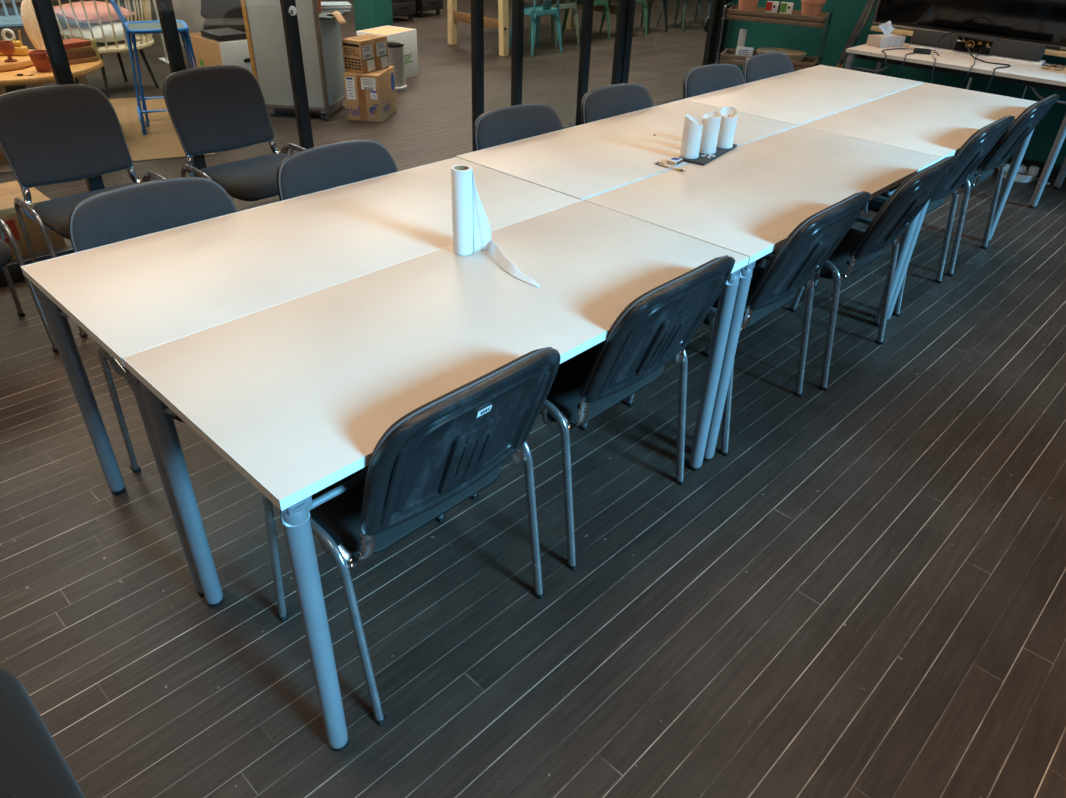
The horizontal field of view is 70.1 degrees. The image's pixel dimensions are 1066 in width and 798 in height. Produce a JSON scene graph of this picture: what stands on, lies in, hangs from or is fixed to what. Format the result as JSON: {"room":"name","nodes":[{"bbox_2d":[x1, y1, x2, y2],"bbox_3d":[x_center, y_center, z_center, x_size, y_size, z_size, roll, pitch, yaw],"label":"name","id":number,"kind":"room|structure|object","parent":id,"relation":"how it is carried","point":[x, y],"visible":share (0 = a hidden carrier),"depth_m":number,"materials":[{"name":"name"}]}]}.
{"room":"meeting room","nodes":[
{"label":"meeting room","id":0,"kind":"room"},
{"bbox_2d":[353,0,392,35],"bbox_3d":[-1.549,-4.825,6.878,0.340,3.300,0.220,29,42,34],"label":"wall","id":1,"kind":"structure","parent":0,"point":[368,14],"depth_m":7.46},
{"bbox_2d":[0,0,1065,797],"bbox_3d":[-0.176,-2.547,6.617,17.000,0.100,19.000,29,42,34],"label":"floor","id":2,"kind":"structure","parent":0,"point":[865,597],"depth_m":2.05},
{"bbox_2d":[0,0,23,27],"bbox_3d":[-4.493,-3.236,6.454,0.500,0.957,0.553,-20,40,-29],"label":"spindle chair","id":3,"kind":"object","parent":2,"relation":"on","point":[7,21],"visible":0.27,"depth_m":6.48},
{"bbox_2d":[4,85,25,92],"bbox_3d":[-4.495,-2.628,6.103,0.640,0.335,0.380,-22,41,-31],"label":"crate","id":4,"kind":"object","parent":2,"relation":"on","point":[20,87],"visible":0.06,"depth_m":6.17,"materials":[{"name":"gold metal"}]},
{"bbox_2d":[0,218,58,352],"bbox_3d":[-2.146,-0.515,2.656,0.588,0.824,0.532,29,42,34],"label":"chair","id":5,"kind":"object","parent":2,"relation":"on","point":[5,252],"visible":0.94,"depth_m":2.79,"materials":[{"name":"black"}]},
{"bbox_2d":[0,181,66,259],"bbox_3d":[-2.634,-0.703,3.389,0.382,0.286,0.860,29,42,34],"label":"carton","id":6,"kind":"object","parent":2,"relation":"on","point":[9,191],"visible":0.27,"depth_m":3.47,"materials":[{"name":"cardboard"}]},
{"bbox_2d":[0,668,84,797],"bbox_3d":[-0.941,0.648,0.997,0.532,0.824,0.588,29,42,34],"label":"chair","id":7,"kind":"object","parent":2,"relation":"on","point":[32,765],"visible":1,"depth_m":1.13,"materials":[{"name":"black plastic"}]},
{"bbox_2d":[0,84,165,337],"bbox_3d":[-1.747,-0.775,3.067,0.588,0.824,0.532,29,42,34],"label":"chair","id":8,"kind":"object","parent":2,"relation":"on","point":[53,134],"visible":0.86,"depth_m":3.02,"materials":[{"name":"black fabric"}]},
{"bbox_2d":[0,0,205,285],"bbox_3d":[-2.027,-1.913,2.769,0.050,3.014,1.215,29,42,34],"label":"window","id":9,"kind":"structure","parent":2,"relation":"on","point":[166,14],"depth_m":3.42,"materials":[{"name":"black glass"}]},
{"bbox_2d":[53,0,158,96],"bbox_3d":[-3.499,-3.001,6.222,0.719,0.889,0.918,19,37,23],"label":"armchair","id":10,"kind":"object","parent":2,"relation":"on","point":[142,42],"visible":0.49,"depth_m":6.14,"materials":[{"name":"wood"}]},
{"bbox_2d":[60,21,142,42],"bbox_3d":[-3.502,-3.000,6.215,0.427,0.140,0.543,19,37,23],"label":"cushion","id":11,"kind":"object","parent":10,"relation":"on","point":[107,28],"visible":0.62,"depth_m":6.07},
{"bbox_2d":[54,1,136,22],"bbox_3d":[-3.584,-3.141,6.169,0.405,0.136,0.524,17,37,21],"label":"cushion","id":12,"kind":"object","parent":11,"relation":"on","point":[90,9],"visible":0.72,"depth_m":6.04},
{"bbox_2d":[0,96,214,172],"bbox_3d":[-3.525,-1.851,5.296,2.300,0.008,1.800,-13,37,-21],"label":"rug","id":13,"kind":"object","parent":2,"relation":"on","point":[161,141],"visible":0.36,"depth_m":5.37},
{"bbox_2d":[0,50,102,94],"bbox_3d":[-3.273,-1.894,4.910,1.010,0.504,1.010,29,42,34],"label":"round table","id":14,"kind":"object","parent":13,"relation":"on","point":[79,71],"visible":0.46,"depth_m":4.57,"materials":[{"name":"brown wood"}]},
{"bbox_2d":[0,54,33,71],"bbox_3d":[-3.390,-2.090,4.707,0.560,0.040,0.560,29,42,34],"label":"serving board","id":15,"kind":"object","parent":14,"relation":"on","point":[22,62],"visible":0.53,"depth_m":4.64,"materials":[{"name":"brown wood"}]},
{"bbox_2d":[0,41,16,61],"bbox_3d":[-3.185,-2.108,4.610,0.087,0.109,0.087,29,42,34],"label":"goblet","id":16,"kind":"object","parent":15,"relation":"on","point":[7,48],"visible":1,"depth_m":4.59,"materials":[{"name":"red glass"}]},
{"bbox_2d":[0,28,28,55],"bbox_3d":[-3.319,-2.232,4.749,0.260,0.152,0.070,-3,34,-7],"label":"wooden toy","id":17,"kind":"object","parent":15,"relation":"on","point":[20,50],"visible":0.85,"depth_m":4.75,"materials":[{"name":"yellow wood"}]},
{"bbox_2d":[21,0,45,49],"bbox_3d":[-3.281,-2.454,5.008,0.070,0.315,0.173,5,34,4],"label":"wooden paddle","id":18,"kind":"object","parent":14,"relation":"on","point":[30,23],"visible":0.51,"depth_m":4.98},
{"bbox_2d":[28,50,51,71],"bbox_3d":[-2.969,-2.041,4.595,0.120,0.111,0.120,-9,36,-16],"label":"clay pot","id":19,"kind":"object","parent":14,"relation":"on","point":[40,59],"visible":0.76,"depth_m":4.56,"materials":[{"name":"red ceramic"}]},
{"bbox_2d":[68,56,98,64],"bbox_3d":[-2.949,-2.178,4.871,0.170,0.030,0.240,23,39,28],"label":"book","id":20,"kind":"object","parent":14,"relation":"on","point":[93,58],"visible":0.37,"depth_m":4.85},
{"bbox_2d":[67,50,95,59],"bbox_3d":[-2.948,-2.204,4.853,0.165,0.035,0.225,21,38,26],"label":"book","id":21,"kind":"object","parent":20,"relation":"on","point":[77,55],"visible":0.48,"depth_m":4.83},
{"bbox_2d":[65,46,92,53],"bbox_3d":[-2.947,-2.229,4.836,0.155,0.025,0.215,25,40,30],"label":"book","id":22,"kind":"object","parent":21,"relation":"on","point":[87,48],"visible":0.46,"depth_m":4.81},
{"bbox_2d":[63,38,91,48],"bbox_3d":[-2.946,-2.252,4.821,0.150,0.030,0.210,19,38,24],"label":"book","id":23,"kind":"object","parent":22,"relation":"on","point":[74,42],"visible":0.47,"depth_m":4.82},
{"bbox_2d":[89,39,100,59],"bbox_3d":[-2.846,-2.271,4.934,0.048,0.122,0.047,29,42,34],"label":"block","id":24,"kind":"object","parent":14,"relation":"on","point":[93,42],"visible":0.69,"depth_m":4.92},
{"bbox_2d":[109,0,196,134],"bbox_3d":[-2.620,-2.419,5.300,0.539,0.985,0.439,-14,37,-22],"label":"bar stool","id":25,"kind":"object","parent":13,"relation":"on","point":[131,28],"visible":0.78,"depth_m":5.22,"materials":[{"name":"blue paint"}]},
{"bbox_2d":[69,177,236,472],"bbox_3d":[-0.902,-0.135,2.162,0.532,0.824,0.588,-26,43,-35],"label":"chair","id":26,"kind":"object","parent":2,"relation":"on","point":[141,209],"visible":0.23,"depth_m":2.09,"materials":[{"name":"black plastic"}]},
{"bbox_2d":[31,0,313,211],"bbox_3d":[-1.549,-2.121,3.105,0.075,3.014,1.143,29,42,34],"label":"door","id":27,"kind":"structure","parent":2,"relation":"on","point":[44,11],"depth_m":3.72,"materials":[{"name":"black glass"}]},
{"bbox_2d":[153,0,205,64],"bbox_3d":[-3.108,-4.106,7.252,1.130,1.589,0.420,-24,42,-33],"label":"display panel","id":28,"kind":"object","parent":2,"relation":"on","point":[188,11],"visible":0.22,"depth_m":7.31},
{"bbox_2d":[190,32,252,73],"bbox_3d":[-2.406,-2.619,6.059,0.523,0.502,0.362,29,42,34],"label":"carton","id":29,"kind":"object","parent":2,"relation":"on","point":[207,52],"visible":0.3,"depth_m":5.81,"materials":[{"name":"cardboard"}]},
{"bbox_3d":[-2.392,-2.728,5.969,0.280,0.041,0.400,-26,43,-35],"label":"magazine","id":30,"kind":"object","parent":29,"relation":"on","visible":0},
{"bbox_3d":[-2.386,-2.751,5.930,0.370,0.041,0.265,29,42,34],"label":"magazine","id":31,"kind":"object","parent":30,"relation":"on","visible":0},
{"bbox_2d":[200,36,246,42],"bbox_3d":[-2.383,-2.786,5.907,0.340,0.041,0.250,29,42,34],"label":"magazine","id":32,"kind":"object","parent":31,"relation":"on","point":[200,36],"visible":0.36,"depth_m":5.81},
{"bbox_2d":[200,28,246,41],"bbox_3d":[-2.390,-2.825,5.889,0.235,0.041,0.310,-28,44,-37],"label":"magazine","id":33,"kind":"object","parent":32,"relation":"on","point":[222,34],"visible":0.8,"depth_m":5.83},
{"bbox_2d":[201,0,245,31],"bbox_3d":[-2.664,-3.235,6.745,0.566,0.739,0.542,-8,35,-15],"label":"office chair","id":34,"kind":"object","parent":2,"relation":"on","point":[218,14],"visible":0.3,"depth_m":6.76,"materials":[{"name":"plastic"}]},
{"bbox_2d":[163,65,305,200],"bbox_3d":[-1.285,-1.030,3.472,0.588,0.824,0.532,29,42,34],"label":"chair","id":35,"kind":"object","parent":2,"relation":"on","point":[218,108],"visible":0.84,"depth_m":3.41,"materials":[{"name":"black fabric"}]},
{"bbox_2d":[241,0,329,120],"bbox_3d":[-1.809,-2.961,5.330,0.556,1.920,0.067,5,34,5],"label":"cabinet","id":36,"kind":"object","parent":2,"relation":"on","point":[263,21],"depth_m":5.60,"materials":[{"name":"grey metal"}]},
{"bbox_2d":[20,157,579,595],"bbox_3d":[-0.562,-0.174,2.327,0.596,0.726,1.414,29,42,34],"label":"table","id":37,"kind":"object","parent":2,"relation":"on","point":[130,296],"visible":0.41,"depth_m":1.97,"materials":[{"name":"white laminate"}]},
{"bbox_2d":[273,10,350,115],"bbox_3d":[-1.736,-2.611,5.890,0.600,0.709,0.460,5,34,5],"label":"base cabinet","id":38,"kind":"object","parent":2,"relation":"on","point":[329,26],"visible":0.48,"depth_m":5.86,"materials":[{"name":"metal"}]},
{"bbox_2d":[319,10,350,20],"bbox_3d":[-1.725,-2.895,5.699,0.600,0.024,0.460,5,34,5],"label":"countertop","id":39,"kind":"structure","parent":38,"relation":"on","point":[323,16],"depth_m":5.54,"materials":[{"name":"stone"}]},
{"bbox_2d":[321,2,351,11],"bbox_3d":[-1.535,-2.983,5.778,0.321,0.043,0.252,-4,34,-9],"label":"paper stack","id":40,"kind":"object","parent":39,"relation":"on","point":[325,6],"visible":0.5,"depth_m":5.71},
{"bbox_2d":[327,11,345,24],"bbox_3d":[-1.450,-2.806,5.596,0.100,0.073,0.140,5,34,5],"label":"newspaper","id":41,"kind":"object","parent":39,"relation":"on","point":[336,14],"visible":1,"depth_m":5.59,"materials":[{"name":"paper"}]},
{"bbox_2d":[276,140,397,200],"bbox_3d":[-0.477,-0.369,2.534,0.588,0.824,0.532,29,42,34],"label":"chair","id":42,"kind":"object","parent":2,"relation":"on","point":[328,166],"visible":0.16,"depth_m":2.45,"materials":[{"name":"black fabric"}]},
{"bbox_2d":[343,66,396,121],"bbox_3d":[-1.262,-2.385,5.923,0.276,0.336,0.388,7,34,6],"label":"cardboard box","id":43,"kind":"object","parent":2,"relation":"on","point":[371,96],"visible":0.97,"depth_m":5.79,"materials":[{"name":"brown"}]},
{"bbox_2d":[342,36,375,73],"bbox_3d":[-1.308,-2.584,5.711,0.180,0.224,0.157,18,37,22],"label":"carton","id":44,"kind":"object","parent":43,"relation":"on","point":[358,52],"visible":1,"depth_m":5.66,"materials":[{"name":"cardboard"}]},
{"bbox_2d":[362,79,372,89],"bbox_3d":[-1.240,-2.358,5.702,0.090,0.073,0.001,7,34,7],"label":"label","id":45,"kind":"object","parent":43,"relation":"attached to","point":[362,79],"depth_m":5.71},
{"bbox_2d":[356,34,388,69],"bbox_3d":[-1.230,-2.664,5.834,0.180,0.224,0.156,17,37,21],"label":"carton","id":46,"kind":"object","parent":43,"relation":"on","point":[380,41],"visible":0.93,"depth_m":5.79,"materials":[{"name":"cardboard"}]},
{"bbox_2d":[356,25,418,78],"bbox_3d":[-1.352,-3.228,7.109,0.341,0.405,0.450,19,37,23],"label":"carton","id":47,"kind":"object","parent":2,"relation":"on","point":[408,36],"visible":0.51,"depth_m":7.08,"materials":[{"name":"cardboard"}]},
{"bbox_2d":[404,54,412,63],"bbox_3d":[-1.172,-3.183,7.110,0.001,0.070,0.152,18,37,23],"label":"print","id":48,"kind":"object","parent":47,"relation":"attached to","point":[409,54],"depth_m":7.11},
{"bbox_2d":[387,41,406,90],"bbox_3d":[-1.245,-2.952,6.735,0.236,0.372,0.236,29,42,34],"label":"waste bin","id":49,"kind":"object","parent":2,"relation":"on","point":[395,48],"visible":0.51,"depth_m":6.67,"materials":[{"name":"metal"}]},
{"bbox_2d":[392,0,415,19],"bbox_3d":[-1.889,-5.346,10.043,0.540,0.610,0.460,25,40,30],"label":"drawer pedestal","id":50,"kind":"object","parent":2,"relation":"on","point":[399,7],"visible":0.58,"depth_m":10.00,"materials":[{"name":"metal"}]},
{"bbox_2d":[262,347,559,725],"bbox_3d":[-0.286,0.191,1.713,0.588,0.824,0.532,29,42,34],"label":"chair","id":51,"kind":"object","parent":2,"relation":"on","point":[443,452],"visible":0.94,"depth_m":1.47,"materials":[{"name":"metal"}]},
{"bbox_2d":[415,0,442,16],"bbox_3d":[-1.580,-5.662,10.529,0.540,0.610,0.460,22,39,26],"label":"drawer pedestal","id":52,"kind":"object","parent":2,"relation":"on","point":[421,5],"visible":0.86,"depth_m":10.46,"materials":[{"name":"metal"}]},
{"bbox_2d":[122,200,748,750],"bbox_3d":[-0.132,0.068,1.991,0.596,0.727,1.414,29,42,34],"label":"table","id":53,"kind":"object","parent":2,"relation":"on","point":[298,395],"visible":0.8,"depth_m":1.62,"materials":[{"name":"beige laminate"}]},
{"bbox_2d":[451,165,539,286],"bbox_3d":[-0.077,-0.437,1.892,0.312,0.223,0.086,29,42,34],"label":"paper roll","id":54,"kind":"object","parent":53,"relation":"on","point":[471,227],"visible":1,"depth_m":1.95,"materials":[{"name":"paper"}]},
{"bbox_2d":[473,104,562,150],"bbox_3d":[0.088,-0.682,3.032,0.532,0.824,0.588,-25,42,-34],"label":"chair","id":55,"kind":"object","parent":2,"relation":"on","point":[504,125],"visible":0.16,"depth_m":2.96,"materials":[{"name":"black fabric"}]},
{"bbox_2d":[447,0,617,55],"bbox_3d":[0.101,-4.693,8.972,1.000,0.848,2.300,29,42,34],"label":"trestle table","id":56,"kind":"object","parent":2,"relation":"on","point":[502,23],"visible":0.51,"depth_m":8.52,"materials":[{"name":"brown wood"}]},
{"bbox_2d":[471,0,593,151],"bbox_3d":[0.041,-3.010,4.516,0.050,3.014,1.085,29,42,34],"label":"door","id":57,"kind":"structure","parent":2,"relation":"on","point":[477,6],"depth_m":4.83,"materials":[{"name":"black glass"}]},
{"bbox_2d":[509,0,562,55],"bbox_3d":[0.042,-4.272,8.334,0.458,0.857,0.458,-23,41,-33],"label":"cafe chair","id":58,"kind":"object","parent":2,"relation":"on","point":[534,12],"visible":0.8,"depth_m":8.28,"materials":[{"name":"teal metal"}]},
{"bbox_2d":[528,0,579,47],"bbox_3d":[0.266,-4.589,8.818,0.458,0.857,0.458,27,41,32],"label":"cafe chair","id":59,"kind":"object","parent":2,"relation":"on","point":[564,4],"visible":0.62,"depth_m":8.85,"materials":[{"name":"metal"}]},
{"bbox_2d":[511,0,627,127],"bbox_3d":[0.298,-3.198,4.810,0.050,3.014,1.135,29,42,34],"label":"window","id":60,"kind":"structure","parent":2,"relation":"on","point":[517,5],"depth_m":5.08,"materials":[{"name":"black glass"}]},
{"bbox_2d":[561,0,610,39],"bbox_3d":[0.668,-4.803,9.159,0.458,0.857,0.458,29,42,34],"label":"cafe chair","id":61,"kind":"object","parent":2,"relation":"on","point":[604,3],"visible":0.46,"depth_m":9.22,"materials":[{"name":"green metal"}]},
{"bbox_2d":[470,255,734,570],"bbox_3d":[0.158,-0.060,2.110,0.588,0.824,0.532,29,42,34],"label":"chair","id":62,"kind":"object","parent":2,"relation":"on","point":[657,326],"visible":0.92,"depth_m":1.87,"materials":[{"name":"black plastic"}]},
{"bbox_2d":[580,83,653,123],"bbox_3d":[0.518,-0.920,3.409,0.532,0.824,0.588,-25,42,-34],"label":"chair","id":63,"kind":"object","parent":2,"relation":"on","point":[604,102],"visible":0.14,"depth_m":3.34,"materials":[{"name":"black fabric"}]},
{"bbox_2d":[599,0,647,36],"bbox_3d":[1.176,-5.027,9.521,0.458,0.857,0.458,-20,40,-29],"label":"cafe chair","id":64,"kind":"object","parent":2,"relation":"on","point":[643,2],"visible":0.48,"depth_m":9.60,"materials":[{"name":"green metal"}]},
{"bbox_2d":[456,100,797,199],"bbox_3d":[0.417,-0.722,3.196,0.596,0.727,1.414,29,42,34],"label":"table","id":65,"kind":"object","parent":2,"relation":"on","point":[587,160],"visible":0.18,"depth_m":2.85,"materials":[{"name":"white laminate"}]},
{"bbox_2d":[654,162,684,171],"bbox_3d":[0.483,-0.821,2.686,0.128,0.011,0.009,28,42,33],"label":"ballpoint pen","id":66,"kind":"object","parent":65,"relation":"on","point":[657,163],"visible":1,"depth_m":2.69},
{"bbox_2d":[667,157,682,165],"bbox_3d":[0.510,-0.856,2.735,0.038,0.015,0.054,23,39,28],"label":"matchbox","id":67,"kind":"object","parent":65,"relation":"on","point":[674,161],"visible":1,"depth_m":2.72,"materials":[{"name":"cardboard"}]},
{"bbox_2d":[678,144,736,165],"bbox_3d":[0.658,-0.927,2.855,0.102,0.010,0.315,22,39,27],"label":"slate board","id":68,"kind":"object","parent":65,"relation":"on","point":[700,160],"visible":0.57,"depth_m":2.78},
{"bbox_2d":[679,113,702,158],"bbox_3d":[0.575,-0.952,2.748,0.071,0.146,0.071,29,42,34],"label":"pillar candle","id":69,"kind":"object","parent":68,"relation":"on","point":[692,128],"visible":1,"depth_m":2.73,"materials":[{"name":"wax"}]},
{"bbox_2d":[699,111,720,153],"bbox_3d":[0.652,-0.985,2.809,0.071,0.138,0.071,29,42,34],"label":"pillar candle","id":70,"kind":"object","parent":68,"relation":"on","point":[711,121],"visible":0.89,"depth_m":2.79,"materials":[{"name":"wax"}]},
{"bbox_2d":[717,106,737,148],"bbox_3d":[0.732,-1.028,2.876,0.071,0.140,0.071,29,42,34],"label":"pillar candle","id":71,"kind":"object","parent":68,"relation":"on","point":[729,115],"visible":0.88,"depth_m":2.86,"materials":[{"name":"wax"}]},
{"bbox_2d":[640,0,666,34],"bbox_3d":[1.495,-5.236,9.849,0.458,0.857,0.458,29,42,34],"label":"cafe chair","id":72,"kind":"object","parent":2,"relation":"on","point":[649,2],"visible":0.64,"depth_m":9.88,"materials":[{"name":"metal"}]},
{"bbox_2d":[656,0,701,31],"bbox_3d":[2.012,-5.425,10.159,0.458,0.857,0.458,29,42,34],"label":"cafe chair","id":73,"kind":"object","parent":2,"relation":"on","point":[678,1],"visible":0.95,"depth_m":10.27,"materials":[{"name":"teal metal"}]},
{"bbox_2d":[680,0,710,23],"bbox_3d":[2.401,-5.656,10.524,0.458,0.857,0.458,25,40,30],"label":"cafe chair","id":74,"kind":"object","parent":2,"relation":"on","point":[709,2],"visible":0.48,"depth_m":10.66,"materials":[{"name":"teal metal"}]},
{"bbox_2d":[683,64,745,98],"bbox_3d":[1.049,-1.215,3.877,0.532,0.824,0.588,-22,41,-31],"label":"chair","id":75,"kind":"object","parent":2,"relation":"on","point":[704,79],"visible":0.22,"depth_m":3.81,"materials":[{"name":"grey fabric"}]},
{"bbox_2d":[623,191,870,456],"bbox_3d":[0.685,-0.336,2.551,0.588,0.824,0.532,29,42,34],"label":"chair","id":76,"kind":"object","parent":2,"relation":"on","point":[796,263],"visible":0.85,"depth_m":2.29,"materials":[{"name":"black plastic"}]},
{"bbox_2d":[584,126,941,461],"bbox_3d":[0.853,-0.476,2.856,0.596,0.727,1.414,29,42,34],"label":"table","id":77,"kind":"object","parent":2,"relation":"on","point":[747,200],"visible":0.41,"depth_m":2.53,"materials":[{"name":"white laminate"}]},
{"bbox_2d":[742,52,793,82],"bbox_3d":[1.432,-1.425,4.212,0.532,0.824,0.588,-24,42,-33],"label":"chair","id":78,"kind":"object","parent":2,"relation":"on","point":[761,66],"visible":0.22,"depth_m":4.14,"materials":[{"name":"grey fabric"}]},
{"bbox_2d":[715,2,832,70],"bbox_3d":[1.808,-2.547,5.867,0.760,0.861,0.368,15,36,19],"label":"trolley","id":79,"kind":"object","parent":2,"relation":"on","point":[733,13],"visible":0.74,"depth_m":5.63,"materials":[{"name":"brown wood"}]},
{"bbox_2d":[737,29,746,46],"bbox_3d":[1.618,-2.759,5.907,0.055,0.210,0.012,15,36,19],"label":"board","id":80,"kind":"object","parent":79,"relation":"on","point":[742,34],"visible":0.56,"depth_m":5.88,"materials":[{"name":"paper"}]},
{"bbox_2d":[735,46,753,60],"bbox_3d":[1.625,-2.656,5.853,0.130,0.098,0.024,15,36,19],"label":"paper card","id":81,"kind":"object","parent":79,"relation":"on","point":[743,51],"visible":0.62,"depth_m":5.84,"materials":[{"name":"white"}]},
{"bbox_2d":[739,0,758,10],"bbox_3d":[1.609,-2.970,5.670,0.177,0.130,0.177,29,42,34],"label":"flower pot","id":82,"kind":"object","parent":79,"relation":"on","point":[751,5],"visible":0.84,"depth_m":5.63,"materials":[{"name":"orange ceramic"}]},
{"bbox_2d":[719,48,818,70],"bbox_3d":[1.810,-2.598,5.833,0.704,0.070,0.284,15,36,19],"label":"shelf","id":83,"kind":"object","parent":79,"relation":"on","point":[725,58],"depth_m":5.80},
{"bbox_2d":[765,1,778,12],"bbox_3d":[1.776,-2.912,5.645,0.088,0.072,0.041,15,36,19],"label":"box","id":84,"kind":"object","parent":79,"relation":"on","point":[771,6],"visible":0.97,"depth_m":5.63,"materials":[{"name":"white"}]},
{"bbox_2d":[726,5,827,27],"bbox_3d":[1.820,-2.853,5.661,0.704,0.070,0.284,15,36,19],"label":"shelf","id":85,"kind":"object","parent":79,"relation":"on","point":[733,13],"depth_m":5.57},
{"bbox_2d":[757,47,805,66],"bbox_3d":[1.884,-2.602,5.791,0.370,0.095,0.244,15,36,19],"label":"basket","id":86,"kind":"object","parent":79,"relation":"on","point":[794,55],"visible":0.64,"depth_m":5.80,"materials":[{"name":"wicker"}]},
{"bbox_2d":[779,2,793,13],"bbox_3d":[1.872,-2.886,5.611,0.088,0.072,0.041,15,36,19],"label":"box","id":87,"kind":"object","parent":79,"relation":"on","point":[786,7],"visible":0.89,"depth_m":5.59,"materials":[{"name":"white"}]},
{"bbox_2d":[801,0,825,15],"bbox_3d":[2.029,-2.849,5.527,0.177,0.115,0.177,29,42,34],"label":"flower pot","id":88,"kind":"object","parent":79,"relation":"on","point":[809,7],"visible":0.9,"depth_m":5.48,"materials":[{"name":"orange ceramic"}]},
{"bbox_2d":[683,65,923,267],"bbox_3d":[1.402,-1.266,4.060,0.596,0.727,1.414,29,42,34],"label":"table","id":89,"kind":"object","parent":2,"relation":"on","point":[800,97],"visible":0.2,"depth_m":3.78,"materials":[{"name":"white laminate"}]},
{"bbox_2d":[739,155,958,390],"bbox_3d":[1.147,-0.556,2.903,0.588,0.824,0.532,29,42,34],"label":"chair","id":90,"kind":"object","parent":2,"relation":"on","point":[858,248],"visible":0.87,"depth_m":2.67,"materials":[{"name":"black plastic"}]},
{"bbox_2d":[837,0,876,67],"bbox_3d":[2.348,-2.774,5.428,0.338,1.744,0.106,29,42,34],"label":"post","id":91,"kind":"object","parent":2,"relation":"on","point":[870,5],"visible":0.53,"depth_m":5.45,"materials":[{"name":"black metal"}]},
{"bbox_2d":[814,115,1014,316],"bbox_3d":[1.676,-0.892,3.433,0.588,0.824,0.532,29,42,34],"label":"chair","id":92,"kind":"object","parent":2,"relation":"on","point":[975,149],"visible":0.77,"depth_m":3.19,"materials":[{"name":"black plastic"}]},
{"bbox_2d":[800,83,1036,321],"bbox_3d":[1.836,-1.020,3.719,0.596,0.727,1.414,29,42,34],"label":"table","id":93,"kind":"object","parent":2,"relation":"on","point":[928,118],"visible":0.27,"depth_m":3.45,"materials":[{"name":"white laminate"}]},
{"bbox_2d":[845,43,1065,208],"bbox_3d":[2.783,-1.853,5.021,1.414,0.716,0.596,29,42,34],"label":"desk","id":94,"kind":"object","parent":2,"relation":"on","point":[1030,75],"visible":0.73,"depth_m":4.69,"materials":[{"name":"white laminate"}]},
{"bbox_2d":[866,21,905,47],"bbox_3d":[2.400,-2.474,5.140,0.225,0.156,0.120,-14,37,-22],"label":"tissue box","id":95,"kind":"object","parent":94,"relation":"on","point":[884,40],"visible":1,"depth_m":5.12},
{"bbox_2d":[882,48,907,74],"bbox_3d":[2.411,-1.985,5.185,0.382,0.720,0.196,-9,35,-15],"label":"cable","id":96,"kind":"object","parent":94,"relation":"hanging from","point":[893,48],"visible":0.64,"depth_m":4.93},
{"bbox_2d":[913,48,938,55],"bbox_3d":[2.564,-2.260,4.947,0.170,0.027,0.075,23,39,28],"label":"power adapter","id":97,"kind":"object","parent":94,"relation":"on","point":[917,50],"visible":1,"depth_m":4.94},
{"bbox_2d":[931,49,981,87],"bbox_3d":[2.646,-2.089,4.820,0.261,0.214,0.462,20,38,25],"label":"cable","id":98,"kind":"object","parent":94,"relation":"hanging from","point":[981,49],"visible":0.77,"depth_m":4.71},
{"bbox_2d":[937,32,1010,92],"bbox_3d":[2.815,-1.891,4.959,0.249,0.844,0.688,-1,34,-4],"label":"cable","id":99,"kind":"object","parent":94,"relation":"on","point":[1008,65],"visible":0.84,"depth_m":4.74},
{"bbox_2d":[908,29,1045,65],"bbox_3d":[2.890,-2.304,4.948,0.820,0.120,0.104,29,42,34],"label":"bar","id":100,"kind":"object","parent":94,"relation":"on","point":[992,47],"visible":0.95,"depth_m":4.90,"materials":[{"name":"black plastic"}]},
{"bbox_2d":[1039,65,1065,73],"bbox_3d":[3.227,-1.997,4.613,0.240,0.005,0.210,-24,42,-33],"label":"paper sheet","id":101,"kind":"object","parent":94,"relation":"on","point":[1051,69],"visible":0.74,"depth_m":4.61,"materials":[{"name":"paper"}]},
{"bbox_2d":[1042,63,1063,70],"bbox_3d":[3.153,-2.016,4.607,0.124,0.036,0.032,21,38,25],"label":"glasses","id":102,"kind":"object","parent":101,"relation":"on","point":[1054,66],"visible":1,"depth_m":4.60,"materials":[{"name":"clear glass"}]},
{"bbox_2d":[946,94,1059,275],"bbox_3d":[2.127,-1.133,3.817,0.588,0.824,0.532,29,42,34],"label":"chair","id":103,"kind":"object","parent":2,"relation":"on","point":[1024,124],"visible":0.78,"depth_m":3.57,"materials":[{"name":"black plastic"}]},
{"bbox_2d":[998,164,1049,184],"bbox_3d":[3.307,-1.526,5.120,0.326,0.095,0.157,10,35,11],"label":"reel","id":104,"kind":"object","parent":2,"relation":"on","point":[1023,176],"visible":0.66,"depth_m":5.08,"materials":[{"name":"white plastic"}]},
{"bbox_2d":[723,0,1065,165],"bbox_3d":[3.884,-2.787,4.155,6.060,3.300,0.120,29,42,34],"label":"wall","id":105,"kind":"structure","parent":0,"point":[846,14],"depth_m":5.71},
{"bbox_2d":[621,0,719,105],"bbox_3d":[1.131,-3.646,5.523,0.050,3.014,1.235,29,42,34],"label":"window","id":106,"kind":"structure","parent":105,"relation":"in","point":[714,9],"depth_m":6.23,"materials":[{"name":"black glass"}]},
{"bbox_2d":[703,0,730,63],"bbox_3d":[1.578,-4.009,5.841,0.160,3.300,0.150,29,42,34],"label":"trim","id":107,"kind":"structure","parent":105,"relation":"attached to","point":[723,3],"depth_m":6.40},
{"bbox_2d":[871,26,1065,56],"bbox_3d":[3.008,-2.393,5.078,1.440,0.030,0.255,29,42,34],"label":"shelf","id":108,"kind":"object","parent":105,"relation":"attached to","point":[1062,53],"visible":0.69,"depth_m":5.25,"materials":[{"name":"brown wood"}]},
{"bbox_2d":[872,0,1065,50],"bbox_3d":[3.028,-2.767,4.834,1.460,0.878,0.246,29,42,34],"label":"television","id":109,"kind":"object","parent":105,"relation":"attached to","point":[1037,22],"visible":0.79,"depth_m":4.94,"materials":[{"name":"plastic"}]},
{"bbox_2d":[1006,156,1065,180],"bbox_3d":[3.776,-1.428,5.016,6.000,0.080,0.020,29,42,34],"label":"baseboard","id":110,"kind":"structure","parent":105,"relation":"attached to","point":[1055,170],"depth_m":5.23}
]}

